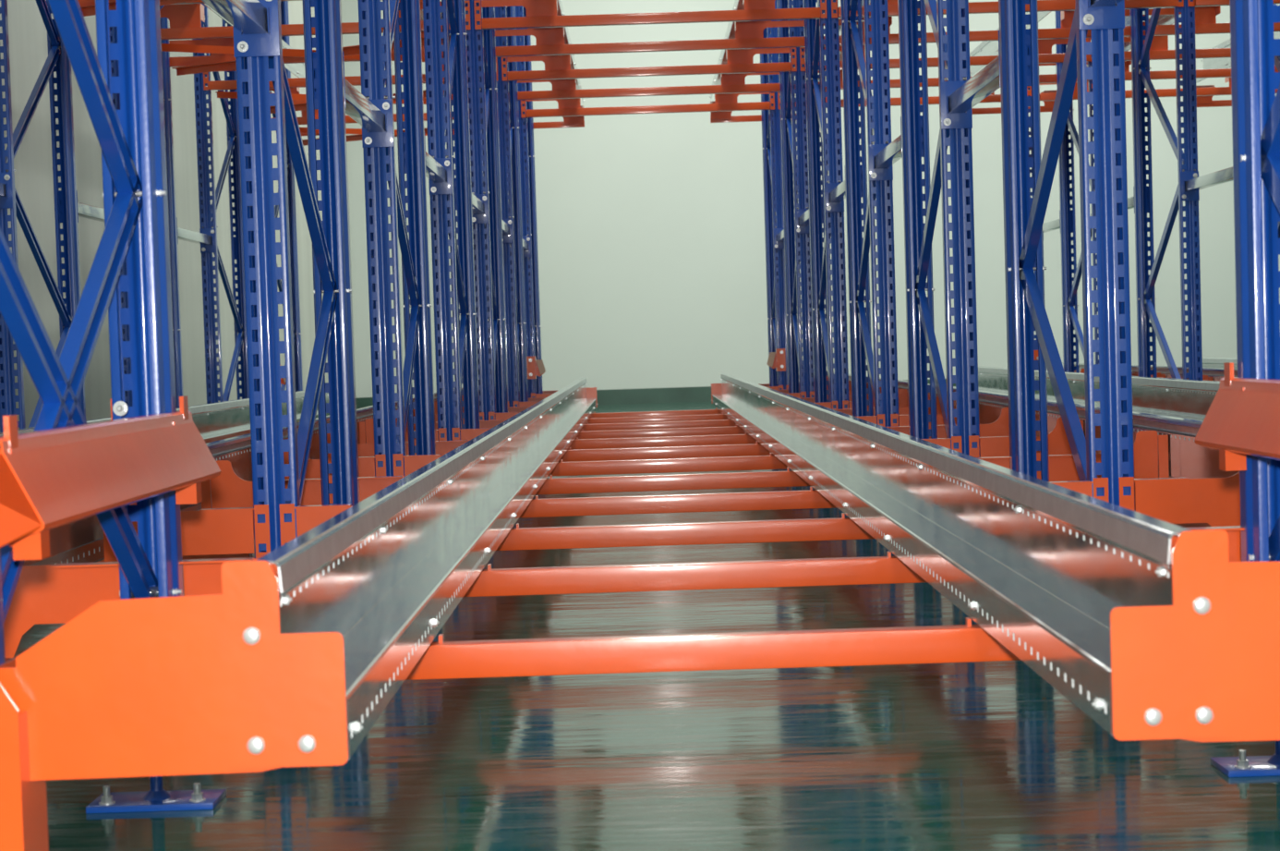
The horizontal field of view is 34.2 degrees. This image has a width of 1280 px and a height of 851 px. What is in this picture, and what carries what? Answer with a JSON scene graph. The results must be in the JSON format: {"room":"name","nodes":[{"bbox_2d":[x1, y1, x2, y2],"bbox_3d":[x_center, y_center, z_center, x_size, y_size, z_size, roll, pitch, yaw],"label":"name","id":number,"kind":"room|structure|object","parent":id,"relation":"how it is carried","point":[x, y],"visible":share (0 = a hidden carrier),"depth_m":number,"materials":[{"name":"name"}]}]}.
{"room":"warehouse","nodes":[
{"label":"warehouse","id":0,"kind":"room"},
{"bbox_2d":[0,0,356,429],"bbox_3d":[-3.435,-3.079,9.189,0.200,7.000,28.600,-2,2,0],"label":"wall","id":1,"kind":"structure","parent":0,"point":[27,30],"depth_m":12.60,"materials":[{"name":"paint"}]},
{"bbox_2d":[10,401,1279,850],"bbox_3d":[3.002,0.315,9.318,12.850,0.200,29.000,-2,2,0],"label":"floor","id":2,"kind":"structure","parent":0,"point":[977,755],"depth_m":3.33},
{"bbox_2d":[0,683,48,850],"bbox_3d":[-0.751,0.409,2.253,0.190,0.400,0.090,-2,2,0],"label":"guard","id":3,"kind":"object","parent":2,"relation":"on","point":[23,801],"visible":0.8,"depth_m":2.21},
{"bbox_2d":[0,0,85,431],"bbox_3d":[-2.502,-1.724,8.486,0.190,4.290,0.950,-2,2,0],"label":"frame","id":4,"kind":"object","parent":2,"relation":"on","point":[57,55],"visible":0.61,"depth_m":8.75,"materials":[{"name":"blue metal"}]},
{"bbox_2d":[0,171,12,208],"bbox_3d":[-2.477,-0.890,7.552,0.092,0.140,0.999,-2,2,0],"label":"spacer","id":5,"kind":"object","parent":4,"relation":"attached to","point":[6,178],"visible":1,"depth_m":8.05,"materials":[{"name":"blue metal"}]},
{"bbox_2d":[59,190,104,222],"bbox_3d":[-2.476,-0.965,9.481,0.092,0.140,0.999,-2,2,0],"label":"spacer","id":6,"kind":"object","parent":4,"relation":"attached to","point":[85,211],"visible":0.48,"depth_m":9.26,"materials":[{"name":"silver metal"}]},
{"bbox_2d":[0,0,226,812],"bbox_3d":[-0.801,-1.552,2.642,0.190,4.290,0.950,-2,2,0],"label":"frame","id":7,"kind":"object","parent":2,"relation":"on","point":[131,138],"visible":0.69,"depth_m":3.09,"materials":[{"name":"blue metal"}]},
{"bbox_2d":[3,561,120,661],"bbox_3d":[-1.593,0.300,3.295,1.683,0.246,0.280,-2,2,0],"label":"cross beam","id":8,"kind":"structure","parent":7,"relation":"attached to","point":[56,593],"depth_m":3.18,"materials":[{"name":"metal"}]},
{"bbox_2d":[0,389,329,448],"bbox_3d":[-2.064,0.065,8.519,0.107,0.219,12.563,-2,2,0],"label":"rail","id":9,"kind":"object","parent":8,"relation":"on","point":[224,419],"visible":0.19,"depth_m":10.36,"materials":[{"name":"metal"}]},
{"bbox_2d":[23,385,463,565],"bbox_3d":[-1.151,0.035,8.518,0.107,0.219,12.563,-2,2,0],"label":"rail","id":10,"kind":"object","parent":8,"relation":"on","point":[75,541],"visible":0.1,"depth_m":4.58,"materials":[{"name":"metal"}]},
{"bbox_2d":[0,395,220,559],"bbox_3d":[-0.730,0.055,2.677,0.158,0.159,1.085,-2,2,0],"label":"guide","id":11,"kind":"object","parent":7,"relation":"attached to","point":[69,474],"visible":0.98,"depth_m":2.55,"materials":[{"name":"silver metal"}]},
{"bbox_2d":[201,0,279,57],"bbox_3d":[-0.775,-0.793,3.665,0.092,0.140,1.054,-2,2,0],"label":"spacer","id":12,"kind":"object","parent":7,"relation":"attached to","point":[255,23],"visible":1,"depth_m":4.18,"materials":[{"name":"blue metal"}]},
{"bbox_2d":[179,525,1244,679],"bbox_3d":[0.111,0.246,3.292,1.683,0.246,0.280,-2,2,0],"label":"cross beam","id":13,"kind":"structure","parent":7,"relation":"attached to","point":[968,642],"depth_m":3.17,"materials":[{"name":"metal"}]},
{"bbox_2d":[255,377,597,760],"bbox_3d":[-0.358,0.009,8.515,0.104,0.216,12.562,-2,2,0],"label":"rail","id":14,"kind":"object","parent":13,"relation":"on","point":[387,572],"depth_m":3.27,"materials":[{"name":"metal"}]},
{"bbox_2d":[0,559,348,780],"bbox_3d":[-0.507,0.262,2.264,0.383,0.230,0.076,-2,2,3],"label":"bracket","id":15,"kind":"object","parent":14,"relation":"attached to","point":[211,682],"visible":0.98,"depth_m":2.23,"materials":[{"name":"orange metal"}]},
{"bbox_2d":[711,373,1190,736],"bbox_3d":[0.551,-0.020,8.514,0.104,0.216,12.562,-2,2,0],"label":"rail","id":16,"kind":"object","parent":13,"relation":"on","point":[1041,566],"depth_m":3.23,"materials":[{"name":"metal"}]},
{"bbox_2d":[1110,529,1279,741],"bbox_3d":[0.711,0.223,2.265,0.413,0.230,0.076,-2,2,-2],"label":"bracket","id":17,"kind":"object","parent":16,"relation":"attached to","point":[1204,666],"visible":1,"depth_m":2.23,"materials":[{"name":"orange metal"}]},
{"bbox_2d":[109,5,183,407],"bbox_3d":[-2.501,-1.800,10.414,0.190,4.290,0.950,-2,2,0],"label":"frame","id":18,"kind":"object","parent":2,"relation":"on","point":[165,55],"visible":0.2,"depth_m":10.85,"materials":[{"name":"blue metal"}]},
{"bbox_2d":[176,217,216,253],"bbox_3d":[-2.475,-1.040,11.409,0.092,0.140,0.999,-2,2,0],"label":"spacer","id":19,"kind":"object","parent":18,"relation":"attached to","point":[206,237],"visible":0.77,"depth_m":11.74,"materials":[{"name":"silver metal"}]},
{"bbox_2d":[171,35,450,75],"bbox_3d":[-1.650,-1.854,10.412,1.786,0.038,0.038,-1,3,29],"label":"cross beam","id":20,"kind":"structure","parent":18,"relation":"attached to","point":[355,49],"depth_m":10.70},
{"bbox_2d":[159,0,470,39],"bbox_3d":[-1.654,-1.951,9.971,1.683,0.170,0.112,-2,2,0],"label":"cross beam","id":21,"kind":"structure","parent":18,"relation":"attached to","point":[185,19],"depth_m":9.92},
{"bbox_2d":[161,43,443,61],"bbox_3d":[-1.650,-1.860,10.411,1.786,0.038,0.038,-3,3,-29],"label":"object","id":22,"kind":"structure","parent":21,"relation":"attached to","point":[165,47],"depth_m":10.16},
{"bbox_2d":[192,3,249,403],"bbox_3d":[-2.500,-1.875,12.343,0.190,4.290,0.950,-2,2,0],"label":"frame","id":23,"kind":"object","parent":2,"relation":"on","point":[207,211],"visible":0.57,"depth_m":11.96,"materials":[{"name":"blue metal"}]},
{"bbox_2d":[203,57,498,90],"bbox_3d":[-1.653,-2.026,11.900,1.683,0.170,0.112,-2,2,0],"label":"cross beam","id":24,"kind":"structure","parent":23,"relation":"attached to","point":[300,82],"depth_m":11.85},
{"bbox_2d":[269,0,302,391],"bbox_3d":[-2.499,-1.950,14.271,0.190,4.290,0.950,-2,2,0],"label":"frame","id":25,"kind":"object","parent":2,"relation":"on","point":[284,14],"visible":0.22,"depth_m":14.72,"materials":[{"name":"blue metal"}]},
{"bbox_2d":[235,0,359,557],"bbox_3d":[-0.800,-1.629,4.625,0.190,4.290,0.950,-2,2,0],"label":"frame","id":26,"kind":"object","parent":2,"relation":"on","point":[330,236],"visible":0.8,"depth_m":4.54,"materials":[{"name":"blue metal"}]},
{"bbox_2d":[103,501,270,561],"bbox_3d":[-1.593,0.260,4.343,1.683,0.246,0.272,-2,2,0],"label":"cross beam","id":27,"kind":"structure","parent":26,"relation":"attached to","point":[205,530],"depth_m":4.22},
{"bbox_2d":[93,459,333,562],"bbox_3d":[-1.592,0.223,5.278,1.683,0.246,0.280,-2,2,0],"label":"cross beam","id":28,"kind":"structure","parent":26,"relation":"attached to","point":[226,489],"depth_m":5.17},
{"bbox_2d":[203,3,305,77],"bbox_3d":[-2.155,-2.080,8.436,0.107,0.219,12.563,-2,2,0],"label":"rail","id":29,"kind":"object","parent":26,"relation":"attached to","point":[297,69],"visible":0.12,"depth_m":12.72,"materials":[{"name":"metal"}]},
{"bbox_2d":[312,51,393,147],"bbox_3d":[-0.774,-0.870,5.621,0.092,0.140,0.999,-2,2,0],"label":"spacer","id":30,"kind":"object","parent":26,"relation":"attached to","point":[375,116],"visible":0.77,"depth_m":5.95,"materials":[{"name":"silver metal"}]},
{"bbox_2d":[357,456,1011,550],"bbox_3d":[0.112,0.169,5.276,1.683,0.246,0.280,-2,2,0],"label":"cross beam","id":31,"kind":"structure","parent":26,"relation":"attached to","point":[836,528],"depth_m":5.15,"materials":[{"name":"metal"}]},
{"bbox_2d":[279,477,1108,596],"bbox_3d":[0.111,0.205,4.340,1.683,0.246,0.272,-2,2,0],"label":"cross beam","id":32,"kind":"structure","parent":26,"relation":"attached to","point":[888,569],"depth_m":4.21,"materials":[{"name":"metal"}]},
{"bbox_2d":[357,0,435,476],"bbox_3d":[-0.799,-1.704,6.554,0.190,4.290,0.950,-2,2,0],"label":"frame","id":33,"kind":"object","parent":2,"relation":"on","point":[375,49],"visible":0.8,"depth_m":6.37,"materials":[{"name":"blue metal"}]},
{"bbox_2d":[283,451,386,479],"bbox_3d":[-1.592,0.185,6.272,1.683,0.246,0.272,-2,2,0],"label":"cross beam","id":34,"kind":"structure","parent":33,"relation":"attached to","point":[366,464],"depth_m":6.15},
{"bbox_2d":[326,433,416,458],"bbox_3d":[-1.591,0.148,7.207,1.683,0.246,0.280,-2,2,0],"label":"cross beam","id":35,"kind":"structure","parent":33,"relation":"attached to","point":[363,449],"depth_m":7.09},
{"bbox_2d":[434,425,909,495],"bbox_3d":[0.113,0.094,7.204,1.683,0.246,0.280,-2,2,0],"label":"cross beam","id":36,"kind":"structure","parent":33,"relation":"attached to","point":[789,477],"depth_m":7.08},
{"bbox_2d":[392,435,962,518],"bbox_3d":[0.112,0.130,6.269,1.683,0.246,0.272,-2,2,0],"label":"cross beam","id":37,"kind":"structure","parent":33,"relation":"attached to","point":[806,499],"depth_m":6.14,"materials":[{"name":"metal"}]},
{"bbox_2d":[422,0,480,440],"bbox_3d":[-0.798,-1.779,8.483,0.190,4.290,0.950,-2,2,0],"label":"frame","id":38,"kind":"object","parent":2,"relation":"on","point":[440,113],"visible":0.86,"depth_m":8.10,"materials":[{"name":"blue metal"}]},
{"bbox_2d":[359,418,446,444],"bbox_3d":[-1.591,0.110,8.200,1.683,0.246,0.272,-2,2,0],"label":"cross beam","id":39,"kind":"structure","parent":38,"relation":"attached to","point":[366,428],"depth_m":8.08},
{"bbox_2d":[402,132,452,194],"bbox_3d":[-0.773,-0.945,7.549,0.092,0.140,0.999,-2,2,0],"label":"spacer","id":40,"kind":"object","parent":38,"relation":"attached to","point":[439,171],"visible":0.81,"depth_m":8.03,"materials":[{"name":"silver metal"}]},
{"bbox_2d":[454,178,489,223],"bbox_3d":[-0.772,-1.020,9.478,0.092,0.140,0.999,-2,2,0],"label":"spacer","id":41,"kind":"object","parent":38,"relation":"attached to","point":[480,214],"visible":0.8,"depth_m":9.97,"materials":[{"name":"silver metal"}]},
{"bbox_2d":[479,408,852,461],"bbox_3d":[0.114,0.019,9.133,1.683,0.246,0.280,-2,2,0],"label":"cross beam","id":42,"kind":"structure","parent":38,"relation":"attached to","point":[754,449],"depth_m":9.01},
{"bbox_3d":[-1.655,-1.876,8.043,1.683,0.170,0.112,-2,2,0],"label":"cross beam","id":43,"kind":"structure","parent":38,"relation":"attached to","visible":0},
{"bbox_2d":[80,0,198,16],"bbox_3d":[-1.651,-1.779,8.483,1.786,0.038,0.038,-1,3,29],"label":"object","id":44,"kind":"structure","parent":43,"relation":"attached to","point":[87,10],"depth_m":8.83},
{"bbox_2d":[464,0,507,420],"bbox_3d":[-0.797,-1.854,10.411,0.190,4.290,0.950,-2,2,0],"label":"frame","id":45,"kind":"object","parent":2,"relation":"on","point":[480,43],"visible":0.73,"depth_m":10.02,"materials":[{"name":"blue metal"}]},
{"bbox_2d":[169,31,443,67],"bbox_3d":[-1.653,-1.985,10.843,1.683,0.170,0.112,-2,2,0],"label":"cross beam","id":46,"kind":"structure","parent":45,"relation":"attached to","point":[179,61],"depth_m":10.86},
{"bbox_2d":[473,0,827,29],"bbox_3d":[0.050,-2.006,9.969,1.683,0.170,0.112,-2,2,0],"label":"cross beam","id":47,"kind":"structure","parent":45,"relation":"attached to","point":[539,13],"depth_m":9.92,"materials":[{"name":"metal"}]},
{"bbox_2d":[507,397,814,439],"bbox_3d":[0.114,-0.056,11.061,1.683,0.246,0.280,-2,2,0],"label":"cross beam","id":48,"kind":"structure","parent":45,"relation":"attached to","point":[708,430],"depth_m":10.94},
{"bbox_2d":[494,6,528,407],"bbox_3d":[-0.796,-1.929,12.340,0.190,4.290,0.950,-2,2,0],"label":"frame","id":49,"kind":"object","parent":2,"relation":"on","point":[507,90],"visible":0.7,"depth_m":11.94,"materials":[{"name":"blue metal"}]},
{"bbox_2d":[501,47,796,80],"bbox_3d":[0.051,-2.081,11.897,1.683,0.170,0.112,-2,2,0],"label":"cross beam","id":50,"kind":"structure","parent":49,"relation":"attached to","point":[739,60],"depth_m":11.85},
{"bbox_2d":[528,388,788,423],"bbox_3d":[0.115,-0.131,12.990,1.683,0.246,0.280,-2,2,0],"label":"cross beam","id":51,"kind":"structure","parent":49,"relation":"attached to","point":[717,416],"depth_m":12.87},
{"bbox_2d":[513,391,806,431],"bbox_3d":[0.115,-0.095,12.054,1.683,0.246,0.272,-2,2,0],"label":"cross beam","id":52,"kind":"structure","parent":49,"relation":"attached to","point":[728,422],"depth_m":11.92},
{"bbox_2d":[514,5,543,397],"bbox_3d":[-0.795,-2.004,14.268,0.190,4.290,0.950,-2,2,0],"label":"frame","id":53,"kind":"object","parent":2,"relation":"on","point":[526,145],"visible":0.54,"depth_m":13.88,"materials":[{"name":"blue metal"}]},
{"bbox_2d":[526,356,545,378],"bbox_3d":[-0.695,-0.386,13.860,0.130,0.150,0.071,-2,2,-13],"label":"guide","id":54,"kind":"object","parent":53,"relation":"attached to","point":[535,367],"visible":0.98,"depth_m":13.83,"materials":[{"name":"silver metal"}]},
{"bbox_2d":[533,100,761,128],"bbox_3d":[0.052,-2.190,14.701,1.683,0.170,0.121,-2,2,0],"label":"cross beam","id":55,"kind":"structure","parent":53,"relation":"attached to","point":[725,116],"depth_m":14.74,"materials":[{"name":"orange metal"}]},
{"bbox_2d":[520,92,774,117],"bbox_3d":[0.052,-2.156,13.826,1.683,0.170,0.112,-2,2,0],"label":"cross beam","id":56,"kind":"structure","parent":53,"relation":"attached to","point":[724,102],"depth_m":13.77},
{"bbox_2d":[531,385,783,418],"bbox_3d":[0.116,-0.170,13.983,1.683,0.246,0.272,-2,2,0],"label":"cross beam","id":57,"kind":"structure","parent":53,"relation":"attached to","point":[595,415],"depth_m":13.85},
{"bbox_2d":[759,0,788,389],"bbox_3d":[0.909,-2.059,14.265,0.190,4.290,0.950,-2,2,0],"label":"frame","id":58,"kind":"object","parent":2,"relation":"on","point":[771,126],"visible":0.62,"depth_m":13.87,"materials":[{"name":"blue metal"}]},
{"bbox_2d":[766,348,785,371],"bbox_3d":[0.911,-0.438,13.857,0.130,0.150,0.071,-1,2,13],"label":"guide","id":59,"kind":"object","parent":58,"relation":"attached to","point":[777,359],"visible":1,"depth_m":13.82,"materials":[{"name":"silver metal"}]},
{"bbox_2d":[777,85,1031,108],"bbox_3d":[1.756,-2.211,13.823,1.683,0.170,0.112,-2,2,0],"label":"cross beam","id":60,"kind":"structure","parent":58,"relation":"attached to","point":[992,98],"depth_m":13.77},
{"bbox_2d":[777,0,814,397],"bbox_3d":[0.908,-1.984,12.337,0.190,4.290,0.950,-2,2,0],"label":"frame","id":61,"kind":"object","parent":2,"relation":"on","point":[794,161],"visible":0.74,"depth_m":11.94,"materials":[{"name":"blue metal"}]},
{"bbox_2d":[517,68,780,99],"bbox_3d":[0.051,-2.115,12.768,1.683,0.170,0.112,-2,2,0],"label":"cross beam","id":62,"kind":"structure","parent":61,"relation":"attached to","point":[730,83],"depth_m":12.79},
{"bbox_2d":[799,37,1091,71],"bbox_3d":[1.755,-2.135,11.894,1.683,0.170,0.112,-2,2,0],"label":"cross beam","id":63,"kind":"structure","parent":61,"relation":"attached to","point":[1044,46],"depth_m":11.84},
{"bbox_2d":[803,0,849,409],"bbox_3d":[0.907,-1.909,10.408,0.190,4.290,0.950,-2,2,0],"label":"frame","id":64,"kind":"object","parent":2,"relation":"on","point":[830,144],"visible":0.89,"depth_m":10.02,"materials":[{"name":"blue metal"}]},
{"bbox_2d":[495,20,804,57],"bbox_3d":[0.051,-2.040,10.840,1.683,0.170,0.112,-2,2,0],"label":"cross beam","id":65,"kind":"structure","parent":64,"relation":"attached to","point":[748,34],"depth_m":10.86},
{"bbox_2d":[488,400,838,449],"bbox_3d":[0.114,-0.020,10.126,1.683,0.246,0.272,-2,2,0],"label":"cross beam","id":66,"kind":"structure","parent":64,"relation":"attached to","point":[727,439],"depth_m":9.99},
{"bbox_2d":[794,196,822,233],"bbox_3d":[0.933,-1.149,11.404,0.092,0.140,0.999,-2,2,0],"label":"spacer","id":67,"kind":"object","parent":64,"relation":"attached to","point":[802,215],"visible":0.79,"depth_m":11.90,"materials":[{"name":"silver metal"}]},
{"bbox_2d":[831,0,1183,18],"bbox_3d":[1.754,-2.061,9.966,1.683,0.170,0.112,-2,2,0],"label":"cross beam","id":68,"kind":"structure","parent":64,"relation":"attached to","point":[1043,6],"depth_m":9.91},
{"bbox_2d":[969,11,1051,76],"bbox_3d":[2.241,-2.221,8.428,0.107,0.219,12.563,-2,2,0],"label":"rail","id":69,"kind":"object","parent":68,"relation":"on","point":[990,47],"visible":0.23,"depth_m":13.48,"materials":[{"name":"metal"}]},
{"bbox_2d":[840,0,899,426],"bbox_3d":[0.906,-1.834,8.480,0.190,4.290,0.950,-2,2,0],"label":"frame","id":70,"kind":"object","parent":2,"relation":"on","point":[880,195],"visible":0.86,"depth_m":8.36,"materials":[{"name":"blue metal"}]},
{"bbox_2d":[452,413,885,476],"bbox_3d":[0.113,0.055,8.197,1.683,0.246,0.272,-2,2,0],"label":"cross beam","id":71,"kind":"structure","parent":70,"relation":"attached to","point":[754,462],"depth_m":8.07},
{"bbox_2d":[824,164,862,212],"bbox_3d":[0.932,-1.074,9.475,0.092,0.140,0.999,-2,2,0],"label":"spacer","id":72,"kind":"object","parent":70,"relation":"attached to","point":[835,193],"visible":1,"depth_m":9.97,"materials":[{"name":"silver metal"}]},
{"bbox_2d":[868,115,923,181],"bbox_3d":[0.931,-0.999,7.546,0.092,0.140,0.999,-2,2,0],"label":"spacer","id":73,"kind":"object","parent":70,"relation":"attached to","point":[882,157],"visible":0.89,"depth_m":7.96,"materials":[{"name":"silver metal"}]},
{"bbox_2d":[897,0,979,455],"bbox_3d":[0.905,-1.759,6.551,0.190,4.290,0.950,-2,2,0],"label":"frame","id":74,"kind":"object","parent":2,"relation":"on","point":[953,47],"visible":0.81,"depth_m":6.50,"materials":[{"name":"blue metal"}]},
{"bbox_2d":[929,407,1010,469],"bbox_3d":[1.817,0.039,7.201,1.683,0.246,0.280,-2,2,0],"label":"cross beam","id":75,"kind":"structure","parent":74,"relation":"attached to","point":[1000,427],"depth_m":7.09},
{"bbox_2d":[968,416,1083,467],"bbox_3d":[1.816,0.076,6.266,1.683,0.246,0.272,-2,2,0],"label":"cross beam","id":76,"kind":"structure","parent":74,"relation":"attached to","point":[1058,443],"depth_m":6.15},
{"bbox_2d":[1027,83,1044,339],"bbox_3d":[2.613,-2.113,14.262,0.190,4.290,0.950,-2,2,0],"label":"frame","id":77,"kind":"object","parent":2,"relation":"on","point":[1030,110],"visible":0.02,"depth_m":13.81,"materials":[{"name":"blue metal"}]},
{"bbox_2d":[1028,84,1231,112],"bbox_3d":[3.461,-2.299,14.696,1.683,0.170,0.121,-2,2,0],"label":"cross beam","id":78,"kind":"structure","parent":77,"relation":"attached to","point":[1201,101],"depth_m":14.73,"materials":[{"name":"orange metal"}]},
{"bbox_2d":[1038,77,1278,100],"bbox_3d":[3.460,-2.265,13.820,1.683,0.170,0.112,-2,2,0],"label":"cross beam","id":79,"kind":"structure","parent":77,"relation":"attached to","point":[1218,90],"depth_m":13.77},
{"bbox_2d":[998,0,1135,510],"bbox_3d":[0.904,-1.684,4.623,0.190,4.290,0.950,-2,2,0],"label":"frame","id":80,"kind":"object","parent":2,"relation":"on","point":[1024,215],"visible":0.76,"depth_m":4.51,"materials":[{"name":"blue metal"}]},
{"bbox_2d":[940,28,1031,129],"bbox_3d":[0.930,-0.924,5.618,0.092,0.140,0.999,-2,2,0],"label":"spacer","id":81,"kind":"object","parent":80,"relation":"attached to","point":[958,98],"visible":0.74,"depth_m":5.88,"materials":[{"name":"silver metal"}]},
{"bbox_2d":[1036,430,1210,527],"bbox_3d":[1.816,0.114,5.273,1.683,0.246,0.280,-2,2,0],"label":"cross beam","id":82,"kind":"structure","parent":80,"relation":"attached to","point":[1150,449],"depth_m":5.16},
{"bbox_2d":[1118,470,1241,561],"bbox_3d":[1.816,0.151,4.337,1.683,0.246,0.272,-2,2,0],"label":"cross beam","id":83,"kind":"structure","parent":80,"relation":"attached to","point":[1215,501],"depth_m":4.22,"materials":[{"name":"metal"}]},
{"bbox_2d":[1054,11,1098,372],"bbox_3d":[2.612,-2.038,12.334,0.190,4.290,0.950,-2,2,0],"label":"frame","id":84,"kind":"object","parent":2,"relation":"on","point":[1069,320],"visible":0.34,"depth_m":12.78,"materials":[{"name":"blue metal"}]},
{"bbox_2d":[818,62,1056,90],"bbox_3d":[1.756,-2.169,12.766,1.683,0.170,0.112,-2,2,0],"label":"cross beam","id":85,"kind":"structure","parent":84,"relation":"attached to","point":[1049,78],"depth_m":12.79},
{"bbox_2d":[1123,30,1231,60],"bbox_3d":[3.459,-2.190,11.891,1.683,0.170,0.112,-2,2,0],"label":"cross beam","id":86,"kind":"structure","parent":84,"relation":"attached to","point":[1159,50],"depth_m":11.84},
{"bbox_2d":[1130,0,1202,380],"bbox_3d":[2.611,-1.963,10.405,0.190,4.290,0.950,-2,2,0],"label":"frame","id":87,"kind":"object","parent":2,"relation":"on","point":[1188,160],"visible":0.82,"depth_m":10.44,"materials":[{"name":"blue metal"}]},
{"bbox_2d":[823,9,1131,46],"bbox_3d":[1.755,-2.094,10.837,1.683,0.170,0.112,-2,2,0],"label":"cross beam","id":88,"kind":"structure","parent":87,"relation":"attached to","point":[1066,17],"depth_m":10.86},
{"bbox_2d":[1187,0,1279,6],"bbox_3d":[3.458,-2.115,9.963,1.683,0.170,0.112,-2,2,0],"label":"cross beam","id":89,"kind":"structure","parent":87,"relation":"attached to","point":[1196,3],"depth_m":9.91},
{"bbox_2d":[1195,31,1279,83],"bbox_3d":[3.945,-2.275,8.425,0.107,0.219,12.563,-2,2,0],"label":"rail","id":90,"kind":"object","parent":89,"relation":"on","point":[1225,62],"visible":0.24,"depth_m":14.11,"materials":[{"name":"metal"}]},
{"bbox_2d":[1210,0,1279,776],"bbox_3d":[0.903,-1.606,2.639,0.190,4.290,0.950,-2,2,0],"label":"frame","id":91,"kind":"object","parent":2,"relation":"on","point":[1254,80],"visible":0.69,"depth_m":3.12,"materials":[{"name":"blue metal"}]},
{"bbox_2d":[1078,0,1124,29],"bbox_3d":[0.929,-0.848,3.662,0.092,0.140,1.054,-2,2,0],"label":"spacer","id":92,"kind":"object","parent":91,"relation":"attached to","point":[1092,14],"visible":1,"depth_m":4.19,"materials":[{"name":"blue metal"}]},
{"bbox_2d":[1194,362,1279,470],"bbox_3d":[0.935,0.002,2.674,0.158,0.159,1.085,-2,2,0],"label":"guide","id":93,"kind":"object","parent":91,"relation":"attached to","point":[1242,418],"visible":1,"depth_m":3.04,"materials":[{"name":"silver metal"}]},
{"label":"cross beam","id":94,"kind":"structure","parent":91,"relation":"attached to","visible":0},
{"bbox_2d":[826,369,1239,478],"bbox_3d":[1.345,-0.044,8.513,0.107,0.219,12.563,-2,2,0],"label":"rail","id":95,"kind":"object","parent":94,"relation":"on","point":[1189,459],"visible":0.13,"depth_m":5.14,"materials":[{"name":"metal"}]},
{"bbox_2d":[953,365,1219,421],"bbox_3d":[2.257,-0.074,8.512,0.107,0.219,12.563,-2,2,0],"label":"rail","id":96,"kind":"object","parent":94,"relation":"on","point":[1192,402],"visible":0.38,"depth_m":9.22,"materials":[{"name":"metal"}]},
{"bbox_2d":[1274,55,1279,238],"bbox_3d":[2.610,-1.888,8.477,0.190,4.290,0.950,-2,2,0],"label":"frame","id":97,"kind":"object","parent":2,"relation":"on","point":[1277,57],"visible":0.02,"depth_m":8.52,"materials":[{"name":"blue metal"}]},
{"bbox_2d":[1179,166,1232,201],"bbox_3d":[2.636,-1.129,9.472,0.092,0.140,0.999,-2,2,0],"label":"spacer","id":98,"kind":"object","parent":97,"relation":"attached to","point":[1191,183],"visible":0.52,"depth_m":9.80,"materials":[{"name":"silver metal"}]},
{"bbox_3d":[4.315,-2.018,10.403,0.190,4.290,0.950,-2,2,0],"label":"frame","id":99,"kind":"object","parent":2,"relation":"on","visible":0},
{"bbox_2d":[1142,5,1279,36],"bbox_3d":[3.459,-2.149,10.834,1.683,0.170,0.112,-2,2,0],"label":"cross beam","id":100,"kind":"structure","parent":99,"relation":"attached to","point":[1205,17],"depth_m":10.85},
{"bbox_3d":[4.316,-2.093,12.331,0.190,4.290,0.950,-2,2,0],"label":"frame","id":101,"kind":"object","parent":2,"relation":"on","visible":0},
{"bbox_2d":[1075,60,1278,82],"bbox_3d":[3.460,-2.224,12.763,1.683,0.170,0.112,-2,2,0],"label":"cross beam","id":102,"kind":"structure","parent":101,"relation":"attached to","point":[1221,72],"depth_m":12.78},
{"bbox_2d":[341,0,1279,397],"bbox_3d":[2.893,-3.841,23.567,12.850,7.000,0.200,-2,2,0],"label":"wall","id":103,"kind":"structure","parent":0,"point":[651,243],"depth_m":23.53,"materials":[{"name":"paint"}]},
{"bbox_2d":[358,372,1135,408],"bbox_3d":[3.003,-0.428,23.590,12.450,0.174,0.020,-2,2,0],"label":"baseboard","id":104,"kind":"structure","parent":103,"relation":"attached to","point":[702,393],"depth_m":23.59,"materials":[{"name":"green paint"}]},
{"label":"cross beam","id":105,"kind":"structure","parent":0,"visible":0},
{"bbox_2d":[556,0,584,103],"bbox_3d":[-0.451,-2.135,8.433,0.107,0.219,12.563,-2,2,0],"label":"rail","id":106,"kind":"object","parent":105,"relation":"on","point":[567,41],"visible":0.26,"depth_m":12.00,"materials":[{"name":"metal"}]},
{"bbox_2d":[709,0,744,99],"bbox_3d":[0.537,-2.166,8.431,0.107,0.219,12.563,-2,2,0],"label":"rail","id":107,"kind":"object","parent":105,"relation":"on","point":[738,5],"visible":0.46,"depth_m":12.09,"materials":[{"name":"metal"}]},
{"label":"cross beam","id":108,"kind":"structure","parent":0,"visible":0},
{"bbox_2d":[1062,362,1237,381],"bbox_3d":[3.049,-0.099,8.510,0.107,0.219,12.563,-2,2,0],"label":"rail","id":109,"kind":"object","parent":108,"relation":"attached to","point":[1213,372],"visible":0.12,"depth_m":11.58,"materials":[{"name":"metal"}]},
{"bbox_2d":[1202,357,1237,377],"bbox_3d":[3.961,-0.128,8.509,0.107,0.219,12.563,-2,2,0],"label":"rail","id":110,"kind":"object","parent":108,"relation":"attached to","point":[1207,362],"visible":0.23,"depth_m":14.35,"materials":[{"name":"metal"}]},
{"bbox_3d":[3.458,-2.040,8.034,1.683,0.170,0.112,-2,2,0],"label":"cross beam","id":111,"kind":"structure","parent":0,"visible":0},
{"bbox_2d":[1055,7,1181,73],"bbox_3d":[2.957,-2.244,8.427,0.107,0.219,12.563,-2,2,0],"label":"rail","id":112,"kind":"object","parent":111,"relation":"on","point":[1163,19],"visible":0.04,"depth_m":11.97,"materials":[{"name":"metal"}]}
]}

